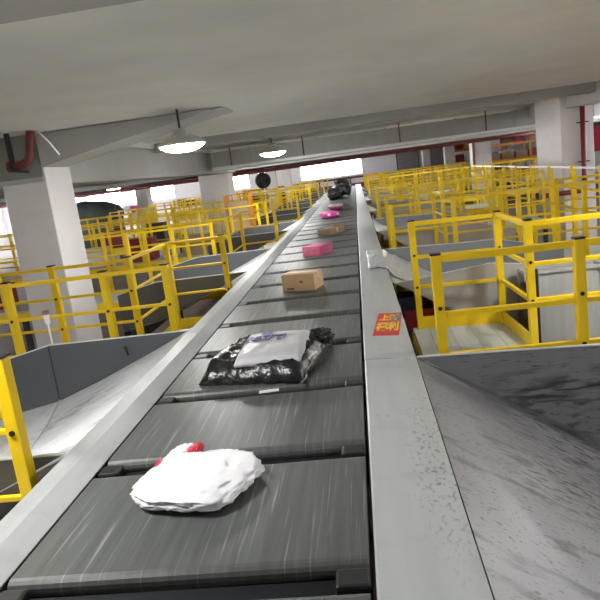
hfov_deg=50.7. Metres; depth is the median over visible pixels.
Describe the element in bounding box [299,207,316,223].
guard
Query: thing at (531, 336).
handrail
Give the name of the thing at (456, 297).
chute
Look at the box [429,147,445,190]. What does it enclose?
roller shutter
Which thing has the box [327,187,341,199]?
sack
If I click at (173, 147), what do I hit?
diffuser
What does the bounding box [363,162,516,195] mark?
handrail
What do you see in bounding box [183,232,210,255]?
carton
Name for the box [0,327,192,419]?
platform
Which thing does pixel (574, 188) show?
fence
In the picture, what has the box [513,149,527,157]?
carton
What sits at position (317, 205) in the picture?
guard
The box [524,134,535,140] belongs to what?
carton
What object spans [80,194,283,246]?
handrail
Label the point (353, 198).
carrier
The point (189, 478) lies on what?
parcel
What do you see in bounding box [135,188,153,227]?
column
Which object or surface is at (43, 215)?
column
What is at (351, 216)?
carrier
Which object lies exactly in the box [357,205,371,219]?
guard
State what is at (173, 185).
window
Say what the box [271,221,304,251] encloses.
guard
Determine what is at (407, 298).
plastic crate
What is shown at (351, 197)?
carrier
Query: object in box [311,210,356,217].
carrier
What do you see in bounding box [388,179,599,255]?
handrail
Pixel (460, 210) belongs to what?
handrail
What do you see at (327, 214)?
parcel
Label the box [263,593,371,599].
carrier
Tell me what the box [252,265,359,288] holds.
carrier
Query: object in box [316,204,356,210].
carrier
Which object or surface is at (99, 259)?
carton
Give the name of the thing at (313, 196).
chute
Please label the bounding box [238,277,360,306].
carrier
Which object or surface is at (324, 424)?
carrier
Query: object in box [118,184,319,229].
handrail
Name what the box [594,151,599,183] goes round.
wall
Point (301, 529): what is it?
carrier
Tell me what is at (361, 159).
window
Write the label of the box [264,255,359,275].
carrier
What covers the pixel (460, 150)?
rack
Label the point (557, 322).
sack
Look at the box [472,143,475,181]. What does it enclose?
standpipe
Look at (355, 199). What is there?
carrier
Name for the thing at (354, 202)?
carrier
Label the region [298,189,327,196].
chute
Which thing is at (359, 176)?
fence
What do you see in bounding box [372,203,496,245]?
platform
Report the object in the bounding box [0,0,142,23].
beam
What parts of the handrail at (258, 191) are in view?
rail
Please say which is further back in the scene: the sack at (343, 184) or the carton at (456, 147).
the carton at (456, 147)
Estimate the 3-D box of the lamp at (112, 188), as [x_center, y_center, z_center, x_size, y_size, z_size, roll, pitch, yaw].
[-8.082,-4.963,27.340,0.620,0.525,0.620,-6,11,6]
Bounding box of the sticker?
[373,312,401,335]
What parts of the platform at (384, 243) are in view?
leg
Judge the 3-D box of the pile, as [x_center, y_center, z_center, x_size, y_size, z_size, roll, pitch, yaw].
[-11.400,-3.981,33.998,4.013,2.602,2.274,-6,11,6]
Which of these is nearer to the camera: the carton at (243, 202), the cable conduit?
the carton at (243, 202)
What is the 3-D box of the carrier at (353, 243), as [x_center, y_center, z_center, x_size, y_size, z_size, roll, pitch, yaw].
[0.305,-0.724,9.629,1.158,0.160,0.834,-6,11,6]
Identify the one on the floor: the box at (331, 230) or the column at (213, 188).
the column at (213, 188)
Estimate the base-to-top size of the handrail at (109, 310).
1.066 m
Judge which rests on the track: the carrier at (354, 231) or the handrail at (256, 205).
the carrier at (354, 231)
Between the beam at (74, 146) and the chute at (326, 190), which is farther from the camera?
the chute at (326, 190)
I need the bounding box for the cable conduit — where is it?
[227,119,599,171]
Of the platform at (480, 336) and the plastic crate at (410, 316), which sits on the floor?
the platform at (480, 336)
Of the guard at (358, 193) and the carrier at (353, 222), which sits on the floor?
the guard at (358, 193)
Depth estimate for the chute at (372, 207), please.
15.74 m
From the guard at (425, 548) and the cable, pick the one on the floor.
the guard at (425, 548)
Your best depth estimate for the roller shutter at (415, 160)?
44.33 m
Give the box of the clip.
[123,346,128,355]
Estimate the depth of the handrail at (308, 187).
30.67 m
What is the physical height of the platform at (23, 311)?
1.001 m
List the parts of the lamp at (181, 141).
stem, lamp shade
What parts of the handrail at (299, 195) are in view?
rail, rail, rail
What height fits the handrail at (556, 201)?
1.055 m
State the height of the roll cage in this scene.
1.320 m
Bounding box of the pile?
[76,201,124,248]
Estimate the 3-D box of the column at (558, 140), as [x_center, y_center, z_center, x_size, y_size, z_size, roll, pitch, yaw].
[6.359,-3.049,15.222,0.700,3.600,2.000,-6,11,6]
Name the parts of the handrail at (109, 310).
post, rail, rail, post, post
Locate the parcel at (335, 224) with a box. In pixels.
[330,223,344,226]
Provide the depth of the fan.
27.15 m
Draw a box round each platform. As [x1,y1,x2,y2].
[0,274,244,350]
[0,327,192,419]
[2,237,281,284]
[114,221,297,253]
[120,213,305,258]
[366,177,519,205]
[367,189,458,214]
[370,185,538,217]
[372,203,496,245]
[377,216,551,277]
[392,245,599,339]
[412,322,525,543]
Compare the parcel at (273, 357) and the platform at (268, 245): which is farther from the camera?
the platform at (268, 245)
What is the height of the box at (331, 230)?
0.104 m
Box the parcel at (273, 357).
[199,327,334,385]
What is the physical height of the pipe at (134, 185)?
0.258 m
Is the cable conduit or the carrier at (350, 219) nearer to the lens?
the carrier at (350, 219)
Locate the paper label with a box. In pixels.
[259,388,278,393]
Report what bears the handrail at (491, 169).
on the platform at (485, 204)
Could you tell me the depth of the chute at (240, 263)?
7.79 m
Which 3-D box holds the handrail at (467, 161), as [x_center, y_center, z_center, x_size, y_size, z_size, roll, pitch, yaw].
[7.253,-6.653,33.833,7.586,1.053,1.097,-6,11,6]
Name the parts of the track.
leg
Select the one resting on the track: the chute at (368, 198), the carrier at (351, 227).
the carrier at (351, 227)
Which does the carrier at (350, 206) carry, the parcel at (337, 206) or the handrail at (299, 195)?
the parcel at (337, 206)
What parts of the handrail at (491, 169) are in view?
post, post, rail, rail, rail, post, post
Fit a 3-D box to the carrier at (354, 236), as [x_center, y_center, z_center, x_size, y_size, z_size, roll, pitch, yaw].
[0.375,-0.899,10.449,1.158,0.160,0.834,-6,11,6]
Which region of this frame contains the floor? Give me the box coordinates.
[0,180,599,599]
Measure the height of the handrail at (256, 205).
1.053 m
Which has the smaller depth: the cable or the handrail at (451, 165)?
the cable
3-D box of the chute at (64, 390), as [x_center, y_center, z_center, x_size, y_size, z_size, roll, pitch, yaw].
[-1.667,1.309,4.091,1.652,1.576,2.158,-6,11,6]
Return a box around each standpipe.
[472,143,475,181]
[541,106,589,198]
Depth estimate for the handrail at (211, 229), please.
10.15 m
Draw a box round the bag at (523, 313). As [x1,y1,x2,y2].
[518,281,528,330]
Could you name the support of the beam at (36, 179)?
attached to the column at (43, 215)
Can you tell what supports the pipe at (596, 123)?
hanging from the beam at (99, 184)
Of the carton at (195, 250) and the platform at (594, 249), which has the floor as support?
the platform at (594, 249)
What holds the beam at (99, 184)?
attached to the ceiling
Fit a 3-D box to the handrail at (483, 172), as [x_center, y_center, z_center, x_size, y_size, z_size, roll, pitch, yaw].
[3.803,-3.284,19.442,3.558,1.055,0.963,-2,13,26]
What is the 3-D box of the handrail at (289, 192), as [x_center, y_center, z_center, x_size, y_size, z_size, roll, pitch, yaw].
[-3.717,-2.721,21.586,8.240,1.055,1.340,-6,11,6]
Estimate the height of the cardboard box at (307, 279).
0.169 m
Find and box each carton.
[86,246,111,267]
[123,205,133,213]
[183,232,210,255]
[187,219,207,233]
[227,200,249,216]
[229,215,251,230]
[454,144,462,149]
[455,154,464,161]
[491,139,499,144]
[491,153,499,160]
[499,150,513,158]
[500,138,512,143]
[513,136,523,141]
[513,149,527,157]
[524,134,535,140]
[527,147,536,155]
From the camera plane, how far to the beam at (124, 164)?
12.47 m
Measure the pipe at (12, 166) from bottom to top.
0.534 m
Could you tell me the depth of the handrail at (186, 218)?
24.90 m
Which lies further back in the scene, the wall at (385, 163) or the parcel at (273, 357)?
the wall at (385, 163)
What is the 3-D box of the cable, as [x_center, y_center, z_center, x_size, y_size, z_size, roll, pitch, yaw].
[-3.276,-2.050,8.256,0.030,0.334,0.263,2,15,40]
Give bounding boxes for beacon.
[41,310,52,344]
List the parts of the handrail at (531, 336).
post, rail, rail, rail, post, rail, rail, rail, post, rail, rail, rail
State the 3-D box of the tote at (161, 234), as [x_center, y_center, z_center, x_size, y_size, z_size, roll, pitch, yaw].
[-4.662,-2.199,20.659,0.602,0.643,0.480,-6,11,6]
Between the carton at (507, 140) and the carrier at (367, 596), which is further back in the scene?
the carton at (507, 140)
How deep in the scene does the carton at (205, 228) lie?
20.28 m
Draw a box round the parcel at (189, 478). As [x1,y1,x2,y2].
[130,441,264,511]
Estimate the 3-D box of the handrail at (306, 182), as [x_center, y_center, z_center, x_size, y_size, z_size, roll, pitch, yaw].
[-2.983,-5.409,34.382,7.510,1.053,0.060,-6,11,6]
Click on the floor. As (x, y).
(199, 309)
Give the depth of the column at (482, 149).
26.80 m
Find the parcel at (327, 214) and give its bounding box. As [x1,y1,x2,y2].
[320,211,339,218]
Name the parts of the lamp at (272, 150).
lamp shade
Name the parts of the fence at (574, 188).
post, post, post, post, post, rail, rail, rail, post, post, post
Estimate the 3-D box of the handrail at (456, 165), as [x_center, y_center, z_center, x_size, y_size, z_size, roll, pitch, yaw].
[4.945,-5.081,27.567,4.140,1.053,0.060,-6,11,6]
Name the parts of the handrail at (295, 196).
post, post, rail, post, rail, rail, post, post, post, post, post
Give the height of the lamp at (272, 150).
0.525 m
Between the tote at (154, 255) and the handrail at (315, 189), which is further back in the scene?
the handrail at (315, 189)
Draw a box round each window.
[132,185,175,202]
[299,159,362,181]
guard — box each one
[0,331,208,592]
[190,249,280,338]
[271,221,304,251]
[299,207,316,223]
[313,199,324,208]
[356,191,363,196]
[356,196,366,205]
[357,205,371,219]
[357,219,380,250]
[359,250,415,359]
[365,357,492,599]
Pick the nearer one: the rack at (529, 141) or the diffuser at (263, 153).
the diffuser at (263, 153)
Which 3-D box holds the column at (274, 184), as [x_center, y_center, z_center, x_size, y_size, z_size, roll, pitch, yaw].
[-1.364,-5.501,32.395,0.500,3.600,0.600,-6,11,6]
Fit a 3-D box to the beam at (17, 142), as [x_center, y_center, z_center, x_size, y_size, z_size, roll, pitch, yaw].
[-14.259,-0.830,10.043,21.830,0.564,0.765,-6,11,6]
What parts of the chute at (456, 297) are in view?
floor plate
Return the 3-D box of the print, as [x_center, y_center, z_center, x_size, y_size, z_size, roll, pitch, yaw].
[-0.452,0.651,2.734,0.041,0.052,0.148,-4,12,18]
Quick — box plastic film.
[366,249,421,280]
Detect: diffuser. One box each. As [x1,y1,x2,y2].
[160,142,203,152]
[260,151,284,156]
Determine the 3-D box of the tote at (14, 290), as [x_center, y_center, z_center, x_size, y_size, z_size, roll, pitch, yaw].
[-5.367,-0.052,11.122,0.602,0.403,0.480,-6,11,6]
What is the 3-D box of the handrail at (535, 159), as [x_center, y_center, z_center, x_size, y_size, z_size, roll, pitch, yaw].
[6.264,-4.252,22.605,7.640,1.053,0.060,-6,11,6]
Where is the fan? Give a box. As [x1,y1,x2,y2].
[255,173,270,199]
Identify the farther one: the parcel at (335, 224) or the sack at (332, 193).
the sack at (332, 193)
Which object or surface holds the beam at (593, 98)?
attached to the ceiling
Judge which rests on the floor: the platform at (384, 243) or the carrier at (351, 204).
the platform at (384, 243)
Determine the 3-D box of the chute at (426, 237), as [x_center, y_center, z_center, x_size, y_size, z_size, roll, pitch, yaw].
[2.676,-0.895,12.180,2.365,1.559,2.378,-6,11,6]
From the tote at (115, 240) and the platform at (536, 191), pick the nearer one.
the tote at (115, 240)
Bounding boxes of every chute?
[0,329,188,491]
[117,248,269,335]
[207,221,296,298]
[256,207,311,225]
[271,198,319,212]
[288,193,325,202]
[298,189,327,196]
[363,187,421,195]
[365,192,439,203]
[368,199,466,217]
[372,212,515,246]
[383,239,563,322]
[417,343,599,599]
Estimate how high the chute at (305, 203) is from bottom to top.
1.576 m
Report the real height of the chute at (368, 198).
1.559 m
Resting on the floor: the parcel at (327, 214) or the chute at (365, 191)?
the chute at (365, 191)
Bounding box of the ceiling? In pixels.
[0,0,599,150]
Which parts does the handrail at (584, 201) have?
post, post, rail, rail, post, rail, post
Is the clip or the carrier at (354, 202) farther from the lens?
the carrier at (354, 202)
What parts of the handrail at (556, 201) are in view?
post, rail, rail, rail, post, post, rail, post, rail, rail, post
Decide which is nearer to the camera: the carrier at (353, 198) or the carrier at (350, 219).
the carrier at (350, 219)
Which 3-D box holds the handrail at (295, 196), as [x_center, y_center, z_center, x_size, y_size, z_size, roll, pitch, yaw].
[-4.127,-1.701,16.814,8.240,1.055,1.340,-6,11,6]
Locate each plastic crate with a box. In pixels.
[398,291,415,310]
[403,300,434,329]
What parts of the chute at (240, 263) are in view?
leg, floor plate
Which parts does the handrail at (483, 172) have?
post, rail, rail, post, post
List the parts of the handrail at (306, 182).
rail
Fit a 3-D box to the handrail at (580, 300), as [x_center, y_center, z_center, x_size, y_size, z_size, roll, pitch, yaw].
[2.254,0.085,3.772,2.844,1.066,0.070,-6,11,6]
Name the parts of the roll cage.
frame, frame, frame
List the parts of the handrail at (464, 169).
rail, rail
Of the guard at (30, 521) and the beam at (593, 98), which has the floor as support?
the guard at (30, 521)
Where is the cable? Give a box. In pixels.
[37,130,59,154]
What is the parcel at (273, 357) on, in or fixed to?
on the carrier at (341, 366)
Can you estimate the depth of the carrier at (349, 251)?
8.66 m
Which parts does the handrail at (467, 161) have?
rail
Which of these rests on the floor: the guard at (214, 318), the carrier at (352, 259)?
the guard at (214, 318)
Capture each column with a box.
[3,157,102,347]
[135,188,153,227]
[198,173,235,233]
[265,167,278,210]
[282,165,292,198]
[421,149,430,173]
[443,146,454,195]
[469,141,492,203]
[534,97,596,242]
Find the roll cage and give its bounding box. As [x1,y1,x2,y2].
[223,192,256,232]
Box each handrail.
[0,195,299,271]
[0,204,263,265]
[0,207,279,290]
[0,222,216,311]
[0,233,231,342]
[0,262,180,357]
[0,352,37,502]
[80,188,311,247]
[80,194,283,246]
[109,188,296,236]
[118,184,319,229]
[148,184,306,222]
[154,181,324,222]
[176,182,312,216]
[181,179,328,216]
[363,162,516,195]
[364,161,504,184]
[365,165,457,189]
[365,165,461,195]
[367,157,537,203]
[367,158,537,203]
[370,168,486,205]
[370,168,495,218]
[375,169,530,224]
[376,169,546,239]
[384,174,599,247]
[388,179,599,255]
[407,210,599,343]
[429,235,599,372]
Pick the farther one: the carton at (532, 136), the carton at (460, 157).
the carton at (460, 157)
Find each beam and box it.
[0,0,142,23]
[0,118,599,201]
[0,135,42,181]
[0,176,43,188]
[0,182,118,193]
[34,107,232,166]
[69,148,234,184]
[125,142,219,153]
[154,82,595,152]
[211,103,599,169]
[509,80,599,117]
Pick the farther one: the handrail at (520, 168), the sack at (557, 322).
the handrail at (520, 168)
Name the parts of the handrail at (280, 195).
post, post, rail, rail, post, post, post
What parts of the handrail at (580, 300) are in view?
post, rail, rail, rail, post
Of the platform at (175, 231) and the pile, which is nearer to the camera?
the platform at (175, 231)
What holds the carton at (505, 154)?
on the rack at (529, 141)
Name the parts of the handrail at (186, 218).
rail, rail, rail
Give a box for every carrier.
[0,456,373,599]
[98,386,368,483]
[157,343,365,407]
[194,314,363,360]
[219,293,361,329]
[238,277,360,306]
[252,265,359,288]
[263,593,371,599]
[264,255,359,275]
[272,247,358,264]
[279,240,358,255]
[286,234,357,247]
[291,229,357,241]
[295,225,357,236]
[299,221,357,231]
[302,218,356,227]
[306,215,356,223]
[308,212,356,220]
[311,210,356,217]
[313,208,356,214]
[315,206,356,212]
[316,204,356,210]
[318,202,355,208]
[320,201,355,206]
[321,199,355,204]
[322,198,355,203]
[324,197,355,201]
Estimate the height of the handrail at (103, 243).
1.055 m
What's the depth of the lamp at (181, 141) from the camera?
7.75 m
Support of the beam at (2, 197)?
attached to the ceiling
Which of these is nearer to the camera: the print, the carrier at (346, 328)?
the print
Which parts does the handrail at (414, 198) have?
rail, post, post, post, rail, rail, rail, post, post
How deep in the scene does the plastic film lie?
7.53 m
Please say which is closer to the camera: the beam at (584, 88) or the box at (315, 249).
the box at (315, 249)
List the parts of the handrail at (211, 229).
post, rail, rail, post, post, post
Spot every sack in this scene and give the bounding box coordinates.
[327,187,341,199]
[335,178,351,196]
[517,260,599,342]
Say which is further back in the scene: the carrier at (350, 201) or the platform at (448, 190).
the platform at (448, 190)
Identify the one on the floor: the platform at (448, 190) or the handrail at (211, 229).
the platform at (448, 190)
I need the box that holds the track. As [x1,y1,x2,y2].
[360,311,371,538]
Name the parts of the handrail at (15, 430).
rail, rail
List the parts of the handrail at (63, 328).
post, rail, rail, rail, post, rail, rail, rail, post, rail, rail, rail, post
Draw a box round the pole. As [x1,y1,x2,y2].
[535,269,541,342]
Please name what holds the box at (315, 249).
on the carrier at (349, 251)
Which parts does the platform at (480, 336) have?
leg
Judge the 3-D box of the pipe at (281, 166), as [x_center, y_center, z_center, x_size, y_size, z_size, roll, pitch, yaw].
[-1.247,-6.846,32.508,32.000,0.218,0.118,-6,11,6]
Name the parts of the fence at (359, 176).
rail, rail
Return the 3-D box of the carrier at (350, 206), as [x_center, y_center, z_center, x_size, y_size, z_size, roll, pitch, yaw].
[1.008,-2.475,17.823,1.158,0.160,0.834,-6,11,6]
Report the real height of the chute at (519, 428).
1.559 m
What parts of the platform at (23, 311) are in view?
leg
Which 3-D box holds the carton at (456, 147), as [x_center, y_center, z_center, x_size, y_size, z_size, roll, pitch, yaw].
[9.525,-9.242,38.255,0.471,0.358,0.700,-6,11,6]
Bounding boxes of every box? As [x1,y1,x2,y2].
[281,268,323,291]
[302,242,332,255]
[317,226,343,234]
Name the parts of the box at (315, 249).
printed panel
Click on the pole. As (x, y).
(536, 270)
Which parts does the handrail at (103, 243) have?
rail, post, rail, rail, post, post, post, post, rail, rail, rail, post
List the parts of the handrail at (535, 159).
post, rail, post, post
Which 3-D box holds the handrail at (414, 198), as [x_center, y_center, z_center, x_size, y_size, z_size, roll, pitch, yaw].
[3.393,-2.264,14.670,3.558,1.055,0.963,-2,13,26]
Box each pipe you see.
[0,122,599,207]
[0,131,530,204]
[3,130,34,172]
[76,166,281,194]
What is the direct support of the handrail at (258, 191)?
on the platform
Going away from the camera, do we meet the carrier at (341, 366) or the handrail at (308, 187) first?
the carrier at (341, 366)
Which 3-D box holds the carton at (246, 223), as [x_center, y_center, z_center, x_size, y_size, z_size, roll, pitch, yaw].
[-1.411,-1.881,15.358,0.502,0.303,0.420,-6,11,6]
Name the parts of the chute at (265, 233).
floor plate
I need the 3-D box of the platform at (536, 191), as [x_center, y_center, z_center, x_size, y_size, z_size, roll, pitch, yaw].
[6.530,-3.490,23.895,7.730,1.001,2.410,-6,11,6]
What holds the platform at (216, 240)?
on the floor
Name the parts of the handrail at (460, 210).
post, post, rail, post, rail, post, post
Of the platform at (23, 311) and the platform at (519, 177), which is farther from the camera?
the platform at (519, 177)
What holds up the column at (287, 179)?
on the floor
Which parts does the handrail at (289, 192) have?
post, post, post, rail, rail, post, post, post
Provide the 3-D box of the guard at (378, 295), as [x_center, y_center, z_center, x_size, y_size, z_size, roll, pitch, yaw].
[0.840,0.563,6.327,0.305,1.500,4.889,-6,11,6]
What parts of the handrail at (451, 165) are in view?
rail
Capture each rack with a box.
[454,146,507,183]
[491,135,537,196]
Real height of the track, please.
1.340 m
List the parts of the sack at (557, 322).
frame post, hanging frame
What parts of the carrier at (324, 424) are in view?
bridge plate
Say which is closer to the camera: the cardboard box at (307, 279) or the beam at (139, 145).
the cardboard box at (307, 279)
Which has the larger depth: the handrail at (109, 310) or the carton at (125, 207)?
the carton at (125, 207)
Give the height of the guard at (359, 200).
1.500 m
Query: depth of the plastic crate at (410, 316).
6.39 m
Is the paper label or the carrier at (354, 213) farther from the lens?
the carrier at (354, 213)
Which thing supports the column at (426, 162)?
on the floor
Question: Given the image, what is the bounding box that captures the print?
[187,441,204,451]
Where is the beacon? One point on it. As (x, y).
(45, 313)
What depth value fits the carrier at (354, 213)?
15.24 m
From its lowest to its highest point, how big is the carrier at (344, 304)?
0.160 m
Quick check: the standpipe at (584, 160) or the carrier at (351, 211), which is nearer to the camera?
the standpipe at (584, 160)
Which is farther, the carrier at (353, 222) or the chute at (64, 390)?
the carrier at (353, 222)
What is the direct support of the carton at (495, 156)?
on the rack at (529, 141)
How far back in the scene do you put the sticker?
4.58 m
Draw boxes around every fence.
[243,168,429,218]
[471,165,599,243]
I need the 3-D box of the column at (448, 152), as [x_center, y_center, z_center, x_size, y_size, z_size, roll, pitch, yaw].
[8.639,-7.661,36.514,0.550,3.600,0.600,-6,11,6]
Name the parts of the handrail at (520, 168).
rail, rail, rail, post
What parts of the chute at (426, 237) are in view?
floor plate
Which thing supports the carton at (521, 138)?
on the rack at (529, 141)
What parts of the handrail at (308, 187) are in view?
rail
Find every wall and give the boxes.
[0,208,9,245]
[2,142,537,243]
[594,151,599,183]
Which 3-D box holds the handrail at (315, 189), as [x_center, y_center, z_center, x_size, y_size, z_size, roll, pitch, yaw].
[-2.489,-5.781,35.902,8.240,1.055,1.340,-6,11,6]
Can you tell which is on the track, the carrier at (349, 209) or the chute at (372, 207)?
the carrier at (349, 209)
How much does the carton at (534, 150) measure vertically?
0.341 m
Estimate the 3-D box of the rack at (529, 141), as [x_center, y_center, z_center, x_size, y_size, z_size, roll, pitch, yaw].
[10.628,-6.265,29.458,3.900,3.150,1.080,-6,11,6]
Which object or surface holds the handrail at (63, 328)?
on the platform at (192, 327)
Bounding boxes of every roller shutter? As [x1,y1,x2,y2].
[396,151,419,174]
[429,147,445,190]
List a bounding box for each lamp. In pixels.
[106,187,119,189]
[157,109,206,152]
[259,138,286,156]
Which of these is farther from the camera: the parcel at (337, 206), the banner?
the banner
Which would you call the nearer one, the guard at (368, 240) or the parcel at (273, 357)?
the parcel at (273, 357)
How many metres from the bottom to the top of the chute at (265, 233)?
1.576 m
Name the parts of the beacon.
stem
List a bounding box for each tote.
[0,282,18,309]
[104,229,126,247]
[129,235,159,262]
[146,221,168,242]
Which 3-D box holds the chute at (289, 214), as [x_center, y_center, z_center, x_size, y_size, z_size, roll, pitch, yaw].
[-0.438,-1.752,18.407,1.652,1.576,2.158,-6,11,6]
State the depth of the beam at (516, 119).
17.31 m
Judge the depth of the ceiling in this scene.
5.51 m
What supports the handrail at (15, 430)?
on the platform
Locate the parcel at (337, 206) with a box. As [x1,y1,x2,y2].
[328,203,342,209]
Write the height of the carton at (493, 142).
0.341 m
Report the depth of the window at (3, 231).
47.52 m
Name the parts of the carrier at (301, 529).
bridge plate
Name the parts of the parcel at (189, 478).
handle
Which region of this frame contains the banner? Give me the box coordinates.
[593,126,599,150]
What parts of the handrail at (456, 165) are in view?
rail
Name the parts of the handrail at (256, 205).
post, rail, rail, post, post, post, post, rail, post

